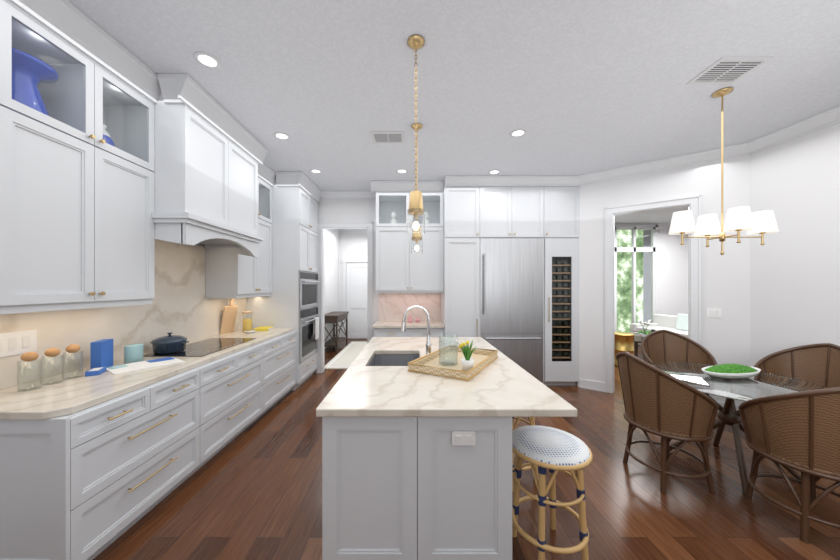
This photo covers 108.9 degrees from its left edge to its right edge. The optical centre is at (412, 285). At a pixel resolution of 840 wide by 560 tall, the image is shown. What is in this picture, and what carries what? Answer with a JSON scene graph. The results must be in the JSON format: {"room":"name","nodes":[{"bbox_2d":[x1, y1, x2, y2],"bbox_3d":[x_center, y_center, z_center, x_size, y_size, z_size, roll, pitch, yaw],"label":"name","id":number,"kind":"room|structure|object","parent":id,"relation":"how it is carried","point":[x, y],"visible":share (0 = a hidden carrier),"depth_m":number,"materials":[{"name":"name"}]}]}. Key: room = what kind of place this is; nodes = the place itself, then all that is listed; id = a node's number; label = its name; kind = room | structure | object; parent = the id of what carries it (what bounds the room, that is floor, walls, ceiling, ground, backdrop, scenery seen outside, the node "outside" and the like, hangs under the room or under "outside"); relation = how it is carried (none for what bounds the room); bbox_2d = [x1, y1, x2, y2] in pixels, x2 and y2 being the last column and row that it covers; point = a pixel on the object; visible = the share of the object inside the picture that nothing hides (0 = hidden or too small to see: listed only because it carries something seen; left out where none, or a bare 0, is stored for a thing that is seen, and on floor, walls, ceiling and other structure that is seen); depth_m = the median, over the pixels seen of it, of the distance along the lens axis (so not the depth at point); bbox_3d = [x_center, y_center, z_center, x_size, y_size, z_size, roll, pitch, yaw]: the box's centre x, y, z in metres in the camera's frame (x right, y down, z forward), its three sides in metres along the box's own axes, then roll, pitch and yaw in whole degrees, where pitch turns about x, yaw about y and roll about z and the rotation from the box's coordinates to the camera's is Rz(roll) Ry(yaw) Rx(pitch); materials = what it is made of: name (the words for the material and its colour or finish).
{"room":"dining room and kitchen","nodes":[
{"label":"dining room and kitchen","id":0,"kind":"room"},
{"bbox_2d":[325,229,338,348],"bbox_3d":[-2.230,-0.060,7.135,0.120,3.220,3.330,0,0,0],"label":"wall","id":1,"kind":"structure","parent":0,"point":[331,270],"depth_m":7.99,"materials":[{"name":"white paint"}]},
{"bbox_2d":[313,199,377,372],"bbox_3d":[0.355,-0.060,5.410,5.690,3.220,0.120,0,0,0],"label":"wall","id":2,"kind":"structure","parent":0,"point":[346,210],"depth_m":5.35,"materials":[{"name":"white paint"}]},
{"bbox_2d":[317,222,372,372],"bbox_3d":[-1.212,0.207,5.394,0.995,2.685,0.152,0,0,0],"label":"door frame","id":3,"kind":"structure","parent":2,"relation":"attached to","point":[323,226],"depth_m":5.33,"materials":[{"name":"white paint"}]},
{"bbox_2d":[320,191,375,198],"bbox_3d":[-1.130,-1.607,5.308,1.060,0.125,0.085,0,0,0],"label":"crown molding","id":4,"kind":"structure","parent":2,"relation":"attached to","point":[348,195],"depth_m":5.30,"materials":[{"name":"white paint"}]},
{"bbox_2d":[339,229,366,338],"bbox_3d":[-1.395,-0.060,8.850,2.190,3.220,0.100,0,0,0],"label":"wall","id":5,"kind":"structure","parent":0,"point":[352,243],"depth_m":8.80,"materials":[{"name":"white paint"}]},
{"bbox_2d":[342,258,366,337],"bbox_3d":[-1.525,0.370,8.774,1.110,2.360,0.050,0,0,0],"label":"door","id":6,"kind":"structure","parent":5,"relation":"in","point":[354,289],"depth_m":8.77,"materials":[{"name":"white paint"}]},
{"bbox_2d":[68,0,839,245],"bbox_3d":[4.550,-1.685,5.250,15.900,0.030,14.500,0,0,0],"label":"ceiling","id":7,"kind":"structure","parent":0,"point":[576,87],"depth_m":2.38,"materials":[{"name":"paint"}]},
{"bbox_2d":[193,51,220,68],"bbox_3d":[-1.520,-1.665,2.220,0.170,0.007,0.170,0,0,0],"label":"recessed light","id":8,"kind":"object","parent":7,"relation":"in","point":[207,60],"visible":1,"depth_m":2.22,"materials":[{"name":"white paint"}]},
{"bbox_2d":[274,132,289,139],"bbox_3d":[-1.460,-1.665,3.340,0.170,0.007,0.170,0,0,0],"label":"recessed light","id":9,"kind":"object","parent":7,"relation":"in","point":[280,135],"visible":1,"depth_m":3.34,"materials":[{"name":"white paint"}]},
{"bbox_2d":[310,169,321,173],"bbox_3d":[-1.410,-1.665,4.360,0.170,0.007,0.170,0,0,0],"label":"recessed light","id":10,"kind":"object","parent":7,"relation":"in","point":[316,171],"visible":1,"depth_m":4.36,"materials":[{"name":"white paint"}]},
{"bbox_2d":[370,131,403,143],"bbox_3d":[-0.280,-1.665,3.370,0.360,0.008,0.260,0,0,0],"label":"ceiling vent","id":11,"kind":"object","parent":7,"relation":"in","point":[387,137],"visible":0.98,"depth_m":3.37,"materials":[{"name":"silver metal"}]},
{"bbox_2d":[396,169,407,173],"bbox_3d":[-0.160,-1.665,4.360,0.170,0.007,0.170,0,0,0],"label":"recessed light","id":12,"kind":"object","parent":7,"relation":"in","point":[401,171],"visible":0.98,"depth_m":4.36,"materials":[{"name":"white paint"}]},
{"bbox_2d":[407,34,424,235],"bbox_3d":[0.020,-1.012,2.050,0.122,1.314,0.122,0,0,0],"label":"pendant light","id":13,"kind":"object","parent":7,"relation":"hanging from","point":[414,43],"visible":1,"depth_m":2.03,"materials":[{"name":"gold metal"}]},
{"bbox_2d":[411,123,422,253],"bbox_3d":[0.040,-1.004,3.130,0.122,1.329,0.122,0,0,0],"label":"pendant light","id":14,"kind":"object","parent":7,"relation":"hanging from","point":[419,238],"visible":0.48,"depth_m":3.11,"materials":[{"name":"gold metal"}]},
{"bbox_2d":[488,170,499,174],"bbox_3d":[1.190,-1.665,4.390,0.170,0.007,0.170,0,0,0],"label":"recessed light","id":15,"kind":"object","parent":7,"relation":"in","point":[492,172],"visible":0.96,"depth_m":4.39,"materials":[{"name":"white paint"}]},
{"bbox_2d":[510,129,525,137],"bbox_3d":[1.146,-1.665,3.275,0.170,0.007,0.170,0,0,0],"label":"recessed light","id":16,"kind":"object","parent":7,"relation":"in","point":[518,133],"visible":1,"depth_m":3.27,"materials":[{"name":"white paint"}]},
{"bbox_2d":[669,87,778,254],"bbox_3d":[2.660,-0.967,2.580,0.870,1.404,0.440,0,0,0],"label":"chandelier","id":17,"kind":"object","parent":7,"relation":"hanging from","point":[738,220],"visible":1,"depth_m":2.55,"materials":[{"name":"white fabric"}]},
{"bbox_2d":[686,57,772,84],"bbox_3d":[2.440,-1.665,2.330,0.370,0.008,0.290,0,0,0],"label":"ceiling vent","id":18,"kind":"object","parent":7,"relation":"in","point":[726,70],"visible":1,"depth_m":2.31,"materials":[{"name":"silver metal"}]},
{"bbox_2d":[93,339,839,559],"bbox_3d":[4.550,1.580,5.250,15.900,0.060,14.500,0,0,0],"label":"floor","id":19,"kind":"structure","parent":0,"point":[253,491],"depth_m":2.14,"materials":[{"name":"brown wood"}]},
{"bbox_2d":[0,367,203,559],"bbox_3d":[-2.106,1.106,1.960,0.763,0.888,0.940,0,0,0],"label":"base cabinet","id":20,"kind":"object","parent":19,"relation":"on","point":[91,483],"depth_m":1.64,"materials":[{"name":"white paint"}]},
{"bbox_2d":[0,328,293,419],"bbox_3d":[-2.122,0.640,2.962,0.733,0.041,2.973,0,0,0],"label":"countertop","id":21,"kind":"structure","parent":20,"relation":"on","point":[69,396],"depth_m":1.85,"materials":[{"name":"white stone"}]},
{"bbox_2d":[17,352,41,391],"bbox_3d":[-2.300,0.507,1.800,0.092,0.224,0.092,0,0,0],"label":"canister","id":22,"kind":"object","parent":21,"relation":"on","point":[28,357],"visible":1,"depth_m":1.79,"materials":[{"name":"clear glass"}]},
{"bbox_2d":[41,348,63,384],"bbox_3d":[-2.300,0.507,1.915,0.092,0.224,0.092,0,0,0],"label":"canister","id":23,"kind":"object","parent":21,"relation":"on","point":[52,352],"visible":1,"depth_m":1.90,"materials":[{"name":"clear glass"}]},
{"bbox_2d":[63,344,82,379],"bbox_3d":[-2.300,0.507,2.030,0.092,0.224,0.092,0,0,0],"label":"canister","id":24,"kind":"object","parent":21,"relation":"on","point":[73,348],"visible":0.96,"depth_m":2.02,"materials":[{"name":"clear glass"}]},
{"bbox_2d":[85,367,105,376],"bbox_3d":[-2.240,0.604,2.120,0.071,0.031,0.120,0,0,-29],"label":"box","id":25,"kind":"object","parent":21,"relation":"on","point":[95,371],"visible":1,"depth_m":2.09,"materials":[{"name":"blue"}]},
{"bbox_2d":[90,339,112,368],"bbox_3d":[-2.331,0.514,2.250,0.061,0.210,0.150,0,0,-20],"label":"box","id":26,"kind":"object","parent":21,"relation":"on","point":[101,353],"visible":0.89,"depth_m":2.20,"materials":[{"name":"blue"}]},
{"bbox_2d":[124,343,143,363],"bbox_3d":[-2.270,0.549,2.440,0.120,0.140,0.120,0,0,0],"label":"tin","id":27,"kind":"object","parent":21,"relation":"on","point":[133,353],"visible":0.92,"depth_m":2.40,"materials":[{"name":"teal"}]},
{"bbox_2d":[106,357,185,374],"bbox_3d":[-2.080,0.613,2.340,0.280,0.013,0.420,0,0,33],"label":"magazine","id":28,"kind":"object","parent":21,"relation":"on","point":[134,366],"visible":0.9,"depth_m":2.30,"materials":[{"name":"white paper"}]},
{"bbox_2d":[143,338,255,356],"bbox_3d":[-2.115,0.616,3.085,0.530,0.005,0.910,0,0,0],"label":"induction cooktop","id":29,"kind":"object","parent":21,"relation":"in","point":[204,347],"visible":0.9,"depth_m":3.00,"materials":[{"name":"black glass"}]},
{"bbox_2d":[150,332,188,353],"bbox_3d":[-2.270,0.523,2.800,0.323,0.179,0.262,0,0,0],"label":"pot","id":30,"kind":"object","parent":29,"relation":"on","point":[169,344],"visible":1,"depth_m":2.72,"materials":[{"name":"blue metal"}]},
{"bbox_2d":[220,298,237,334],"bbox_3d":[-2.420,0.393,3.960,0.090,0.456,0.280,0,0,0],"label":"cutting board","id":31,"kind":"object","parent":21,"relation":"on","point":[228,318],"visible":1,"depth_m":3.94,"materials":[{"name":"beige wood"}]},
{"bbox_2d":[242,311,252,331],"bbox_3d":[-2.240,0.480,4.060,0.132,0.278,0.132,0,0,0],"label":"pasta jar","id":32,"kind":"object","parent":21,"relation":"on","point":[247,324],"visible":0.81,"depth_m":4.02,"materials":[{"name":"clear glass"}]},
{"bbox_2d":[253,326,274,330],"bbox_3d":[-2.119,0.605,4.270,0.201,0.028,0.280,0,0,-9],"label":"book","id":33,"kind":"object","parent":21,"relation":"on","point":[264,328],"visible":0.93,"depth_m":4.17,"materials":[{"name":"yellow paper"}]},
{"bbox_2d":[199,343,263,463],"bbox_3d":[-2.106,1.106,2.940,0.763,0.888,1.020,0,0,0],"label":"base cabinet","id":34,"kind":"object","parent":19,"relation":"on","point":[233,383],"depth_m":2.87,"materials":[{"name":"white paint"}]},
{"bbox_2d":[262,331,296,412],"bbox_3d":[-2.106,1.106,3.949,0.763,0.888,0.998,0,0,0],"label":"base cabinet","id":35,"kind":"object","parent":19,"relation":"on","point":[280,352],"depth_m":3.89,"materials":[{"name":"white paint"}]},
{"bbox_2d":[246,172,321,389],"bbox_3d":[-2.046,-0.059,4.838,0.883,3.217,0.923,0,0,0],"label":"tall cabinet","id":36,"kind":"object","parent":19,"relation":"on","point":[291,301],"visible":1,"depth_m":4.45,"materials":[{"name":"white paint"}]},
{"bbox_2d":[325,311,348,351],"bbox_3d":[-1.955,1.120,7.550,0.420,0.860,1.160,0,0,0],"label":"console table","id":37,"kind":"object","parent":19,"relation":"on","point":[334,317],"visible":0.83,"depth_m":7.33,"materials":[{"name":"brown wood"}]},
{"bbox_2d":[325,342,366,368],"bbox_3d":[-1.125,1.542,6.942,1.150,0.014,2.715,0,0,0],"label":"rug","id":38,"kind":"object","parent":19,"relation":"on","point":[346,356],"visible":0.42,"depth_m":6.53,"materials":[{"name":"beige fabric"}]},
{"bbox_2d":[370,181,443,336],"bbox_3d":[-0.093,-0.059,5.020,1.163,3.217,0.656,0,0,0],"label":"hutch","id":39,"kind":"object","parent":19,"relation":"on","point":[406,279],"visible":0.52,"depth_m":4.83,"materials":[{"name":"white paint"}]},
{"bbox_2d":[389,212,397,222],"bbox_3d":[-0.330,-1.108,5.100,0.150,0.312,0.148,0,0,0],"label":"bust","id":40,"kind":"object","parent":39,"relation":"in","point":[394,220],"visible":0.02,"depth_m":5.06,"materials":[{"name":"white ceramic"}]},
{"bbox_2d":[423,212,429,222],"bbox_3d":[0.220,-1.108,5.100,0.150,0.312,0.148,0,0,0],"label":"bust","id":41,"kind":"object","parent":39,"relation":"in","point":[425,215],"visible":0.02,"depth_m":5.06,"materials":[{"name":"white ceramic"}]},
{"bbox_2d":[322,417,511,559],"bbox_3d":[0.004,1.106,2.575,1.012,0.888,2.089,0,0,0],"label":"kitchen island","id":42,"kind":"object","parent":19,"relation":"on","point":[416,488],"visible":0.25,"depth_m":1.55,"materials":[{"name":"white paint"}]},
{"bbox_2d":[316,337,576,416],"bbox_3d":[0.170,0.640,2.580,1.320,0.041,2.140,0,0,0],"label":"island countertop","id":43,"kind":"structure","parent":42,"relation":"on","point":[502,385],"depth_m":1.76,"materials":[{"name":"white stone"}]},
{"bbox_2d":[368,354,419,365],"bbox_3d":[-0.155,0.778,2.615,0.438,0.232,0.578,0,0,0],"label":"undermount sink","id":44,"kind":"object","parent":43,"relation":"in","point":[390,359],"visible":0.06,"depth_m":2.90,"materials":[{"name":"metal"}]},
{"bbox_2d":[401,305,431,354],"bbox_3d":[0.031,0.394,2.622,0.272,0.450,0.108,0,0,0],"label":"faucet","id":45,"kind":"object","parent":43,"relation":"on","point":[428,344],"visible":0.96,"depth_m":2.59,"materials":[{"name":"silver metal"}]},
{"bbox_2d":[407,345,497,380],"bbox_3d":[0.350,0.587,2.390,0.464,0.064,0.758,0,0,30],"label":"rattan tray","id":46,"kind":"object","parent":43,"relation":"on","point":[428,364],"visible":0.79,"depth_m":2.29,"materials":[{"name":"brown wicker"}]},
{"bbox_2d":[439,333,457,365],"bbox_3d":[0.275,0.490,2.341,0.150,0.230,0.150,0,0,0],"label":"glass vase","id":47,"kind":"object","parent":46,"relation":"on","point":[447,359],"visible":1,"depth_m":2.31,"materials":[{"name":"clear glass"}]},
{"bbox_2d":[457,340,477,370],"bbox_3d":[0.387,0.495,2.158,0.142,0.220,0.129,0,0,0],"label":"potted plant","id":48,"kind":"object","parent":46,"relation":"on","point":[467,362],"visible":0.98,"depth_m":2.14,"materials":[{"name":"white ceramic"}]},
{"bbox_2d":[440,176,581,385],"bbox_3d":[1.535,-0.059,4.939,2.090,3.217,0.818,0,0,0],"label":"cabinet","id":49,"kind":"object","parent":19,"relation":"on","point":[476,209],"visible":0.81,"depth_m":4.61,"materials":[{"name":"white paint"}]},
{"bbox_2d":[480,238,542,381],"bbox_3d":[1.516,0.410,4.916,0.958,2.280,0.768,0,0,0],"label":"refrigerator","id":50,"kind":"object","parent":19,"relation":"on","point":[511,298],"visible":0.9,"depth_m":4.60,"materials":[{"name":"metal"}]},
{"bbox_2d":[512,417,538,491],"bbox_3d":[0.800,1.225,2.460,0.455,0.653,0.455,0,0,0],"label":"counter stool","id":51,"kind":"object","parent":19,"relation":"on","point":[531,421],"visible":0.06,"depth_m":2.30,"materials":[{"name":"beige wood"}]},
{"bbox_2d":[512,425,592,559],"bbox_3d":[0.790,1.225,1.760,0.456,0.653,0.456,0,0,0],"label":"counter stool","id":52,"kind":"object","parent":19,"relation":"on","point":[554,451],"visible":0.96,"depth_m":1.65,"materials":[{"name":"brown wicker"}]},
{"bbox_2d":[544,238,578,384],"bbox_3d":[2.286,0.410,4.931,0.520,2.280,0.738,0,0,0],"label":"wine cooler","id":53,"kind":"object","parent":19,"relation":"on","point":[561,311],"visible":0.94,"depth_m":4.60,"materials":[{"name":"white paint"}]},
{"bbox_2d":[614,332,634,365],"bbox_3d":[4.120,1.240,5.920,0.410,0.620,0.410,0,0,0],"label":"table","id":54,"kind":"object","parent":19,"relation":"on","point":[623,341],"visible":0.5,"depth_m":5.76,"materials":[{"name":"gold metal"}]},
{"bbox_2d":[634,336,642,356],"bbox_3d":[5.050,1.340,6.450,1.000,0.420,0.640,0,0,0],"label":"coffee table","id":55,"kind":"object","parent":19,"relation":"on","point":[638,339],"visible":0.15,"depth_m":6.17,"materials":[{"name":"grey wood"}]},
{"bbox_2d":[636,320,651,338],"bbox_3d":[4.944,0.927,6.407,0.348,0.405,0.348,0,0,0],"label":"orchid","id":56,"kind":"object","parent":55,"relation":"on","point":[643,334],"visible":0.92,"depth_m":6.39,"materials":[{"name":"white plant"}]},
{"bbox_2d":[630,314,687,346],"bbox_3d":[6.150,1.085,6.850,0.900,0.930,1.800,0,0,-12],"label":"sofa","id":57,"kind":"object","parent":19,"relation":"on","point":[678,324],"visible":0.17,"depth_m":7.34,"materials":[{"name":"white fabric"}]},
{"bbox_2d":[616,352,718,493],"bbox_3d":[2.030,1.043,2.450,0.621,1.019,0.653,0,0,0],"label":"dining chair","id":58,"kind":"object","parent":19,"relation":"on","point":[667,407],"visible":1,"depth_m":2.26,"materials":[{"name":"wicker"}]},
{"bbox_2d":[641,329,717,394],"bbox_3d":[2.984,1.043,3.409,0.654,1.019,0.619,0,0,0],"label":"dining chair","id":59,"kind":"object","parent":19,"relation":"on","point":[663,345],"visible":0.25,"depth_m":3.62,"materials":[{"name":"wicker"}]},
{"bbox_2d":[649,361,828,493],"bbox_3d":[2.720,1.182,2.580,1.212,0.765,1.212,0,0,0],"label":"dining table","id":60,"kind":"object","parent":19,"relation":"on","point":[760,384],"visible":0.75,"depth_m":2.49,"materials":[{"name":"clear glass"}]},
{"bbox_2d":[701,364,760,378],"bbox_3d":[2.820,0.746,2.660,0.583,0.105,0.286,0,0,0],"label":"moss bowl","id":61,"kind":"object","parent":60,"relation":"on","point":[730,371],"visible":1,"depth_m":2.58,"materials":[{"name":"white ceramic"}]},
{"bbox_2d":[738,387,839,543],"bbox_3d":[2.598,1.043,1.941,0.654,1.019,0.620,0,0,0],"label":"dining chair","id":62,"kind":"object","parent":19,"relation":"on","point":[799,431],"visible":1,"depth_m":1.83,"materials":[{"name":"wicker"}]},
{"bbox_2d":[754,343,839,387],"bbox_3d":[3.600,1.043,2.742,0.621,1.019,0.653,0,0,0],"label":"dining chair","id":63,"kind":"object","parent":19,"relation":"on","point":[819,363],"visible":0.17,"depth_m":2.90,"materials":[{"name":"wicker"}]},
{"bbox_2d":[614,223,687,315],"bbox_3d":[6.000,-0.060,8.050,6.000,3.220,0.100,0,0,0],"label":"wall","id":64,"kind":"structure","parent":0,"point":[672,276],"depth_m":8.00,"materials":[{"name":"white paint"}]},
{"bbox_2d":[614,225,657,331],"bbox_3d":[5.905,-0.040,8.018,1.210,3.180,0.085,0,0,0],"label":"french door","id":65,"kind":"structure","parent":64,"relation":"in","point":[633,249],"depth_m":7.98,"materials":[{"name":"white paint"}]},
{"bbox_2d":[578,155,749,404],"bbox_3d":[3.299,-0.060,4.110,1.830,3.220,0.120,0,0,37],"label":"wall","id":66,"kind":"structure","parent":0,"point":[725,287],"depth_m":3.77,"materials":[{"name":"white paint"}]},
{"bbox_2d":[580,379,604,391],"bbox_3d":[2.682,1.485,4.492,0.271,0.130,0.215,0,0,0],"label":"baseboard","id":67,"kind":"structure","parent":66,"relation":"attached to","point":[592,385],"depth_m":4.49,"materials":[{"name":"white paint"}]},
{"bbox_2d":[605,195,700,393],"bbox_3d":[3.249,0.203,4.127,1.020,2.695,0.154,0,0,37],"label":"door frame","id":68,"kind":"structure","parent":66,"relation":"attached to","point":[692,204],"depth_m":4.08,"materials":[{"name":"white paint"}]},
{"bbox_2d":[579,142,749,184],"bbox_3d":[3.245,-1.607,4.022,1.790,0.125,0.085,0,0,37],"label":"crown molding","id":69,"kind":"structure","parent":66,"relation":"attached to","point":[731,151],"depth_m":3.93,"materials":[{"name":"white paint"}]},
{"bbox_2d":[707,308,721,317],"bbox_3d":[3.720,0.333,3.706,0.130,0.115,0.010,0,0,37],"label":"switch plate","id":70,"kind":"object","parent":66,"relation":"attached to","point":[714,312],"visible":1,"depth_m":3.70,"materials":[{"name":"white plastic"}]},
{"bbox_2d":[716,401,739,410],"bbox_3d":[3.790,1.485,3.644,0.351,0.130,0.276,0,0,0],"label":"baseboard","id":71,"kind":"structure","parent":66,"relation":"attached to","point":[721,403],"depth_m":3.65,"materials":[{"name":"white paint"}]},
{"bbox_2d":[750,123,839,366],"bbox_3d":[4.284,-0.060,0.753,0.120,3.220,5.660,0,0,-5],"label":"wall","id":72,"kind":"structure","parent":0,"point":[795,268],"depth_m":3.12,"materials":[{"name":"white paint"}]},
{"bbox_2d":[748,106,839,154],"bbox_3d":[4.177,-1.607,0.793,0.085,0.125,5.520,0,0,-5],"label":"crown molding","id":73,"kind":"structure","parent":72,"relation":"attached to","point":[828,118],"depth_m":3.09,"materials":[{"name":"white paint"}]},
{"bbox_3d":[-2.550,-0.060,3.500,0.120,3.220,11.000,0,0,0],"label":"wall","id":74,"kind":"structure","parent":0,"visible":0},
{"bbox_2d":[0,0,160,313],"bbox_3d":[-2.252,-0.761,1.969,0.473,1.812,0.918,0,0,0],"label":"upper cabinet","id":75,"kind":"object","parent":74,"relation":"attached to","point":[77,224],"visible":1,"depth_m":1.89,"materials":[{"name":"white paint"}]},
{"bbox_2d":[3,48,59,128],"bbox_3d":[-2.300,-1.109,1.740,0.325,0.375,0.325,0,0,0],"label":"vase","id":76,"kind":"object","parent":75,"relation":"in","point":[25,85],"depth_m":1.72,"materials":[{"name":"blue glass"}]},
{"bbox_2d":[94,124,114,153],"bbox_3d":[-2.300,-1.052,2.200,0.162,0.260,0.162,0,0,0],"label":"ginger jar","id":77,"kind":"object","parent":75,"relation":"in","point":[108,139],"depth_m":2.19,"materials":[{"name":"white ceramic"}]},
{"bbox_2d":[0,239,245,388],"bbox_3d":[-2.479,0.074,2.964,0.018,1.089,2.968,0,0,0],"label":"backsplash","id":78,"kind":"structure","parent":74,"relation":"attached to","point":[181,305],"depth_m":2.72,"materials":[{"name":"white stone"}]},
{"bbox_2d":[0,330,36,356],"bbox_3d":[-2.465,0.354,1.874,0.010,0.140,0.171,0,0,0],"label":"switch plate","id":79,"kind":"object","parent":78,"relation":"attached to","point":[15,343],"visible":1,"depth_m":1.87,"materials":[{"name":"white plastic"}]},
{"bbox_2d":[151,74,266,256],"bbox_3d":[-2.130,-1.004,3.002,0.716,1.327,1.295,0,0,0],"label":"range hood","id":80,"kind":"object","parent":74,"relation":"attached to","point":[210,152],"visible":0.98,"depth_m":2.62,"materials":[{"name":"white paint"}]},
{"bbox_2d":[204,162,275,297],"bbox_3d":[-2.252,-0.761,4.013,0.473,1.812,0.871,0,0,0],"label":"upper cabinet","id":81,"kind":"object","parent":74,"relation":"attached to","point":[230,275],"visible":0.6,"depth_m":3.90,"materials":[{"name":"white paint"}]},
{"label":"outside","id":82,"kind":"structure","parent":0,"visible":0},
{"bbox_2d":[617,230,642,332],"bbox_3d":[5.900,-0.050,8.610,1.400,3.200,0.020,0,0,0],"label":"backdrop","id":83,"kind":"structure","parent":82,"point":[624,325],"depth_m":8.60,"materials":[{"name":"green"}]}
]}

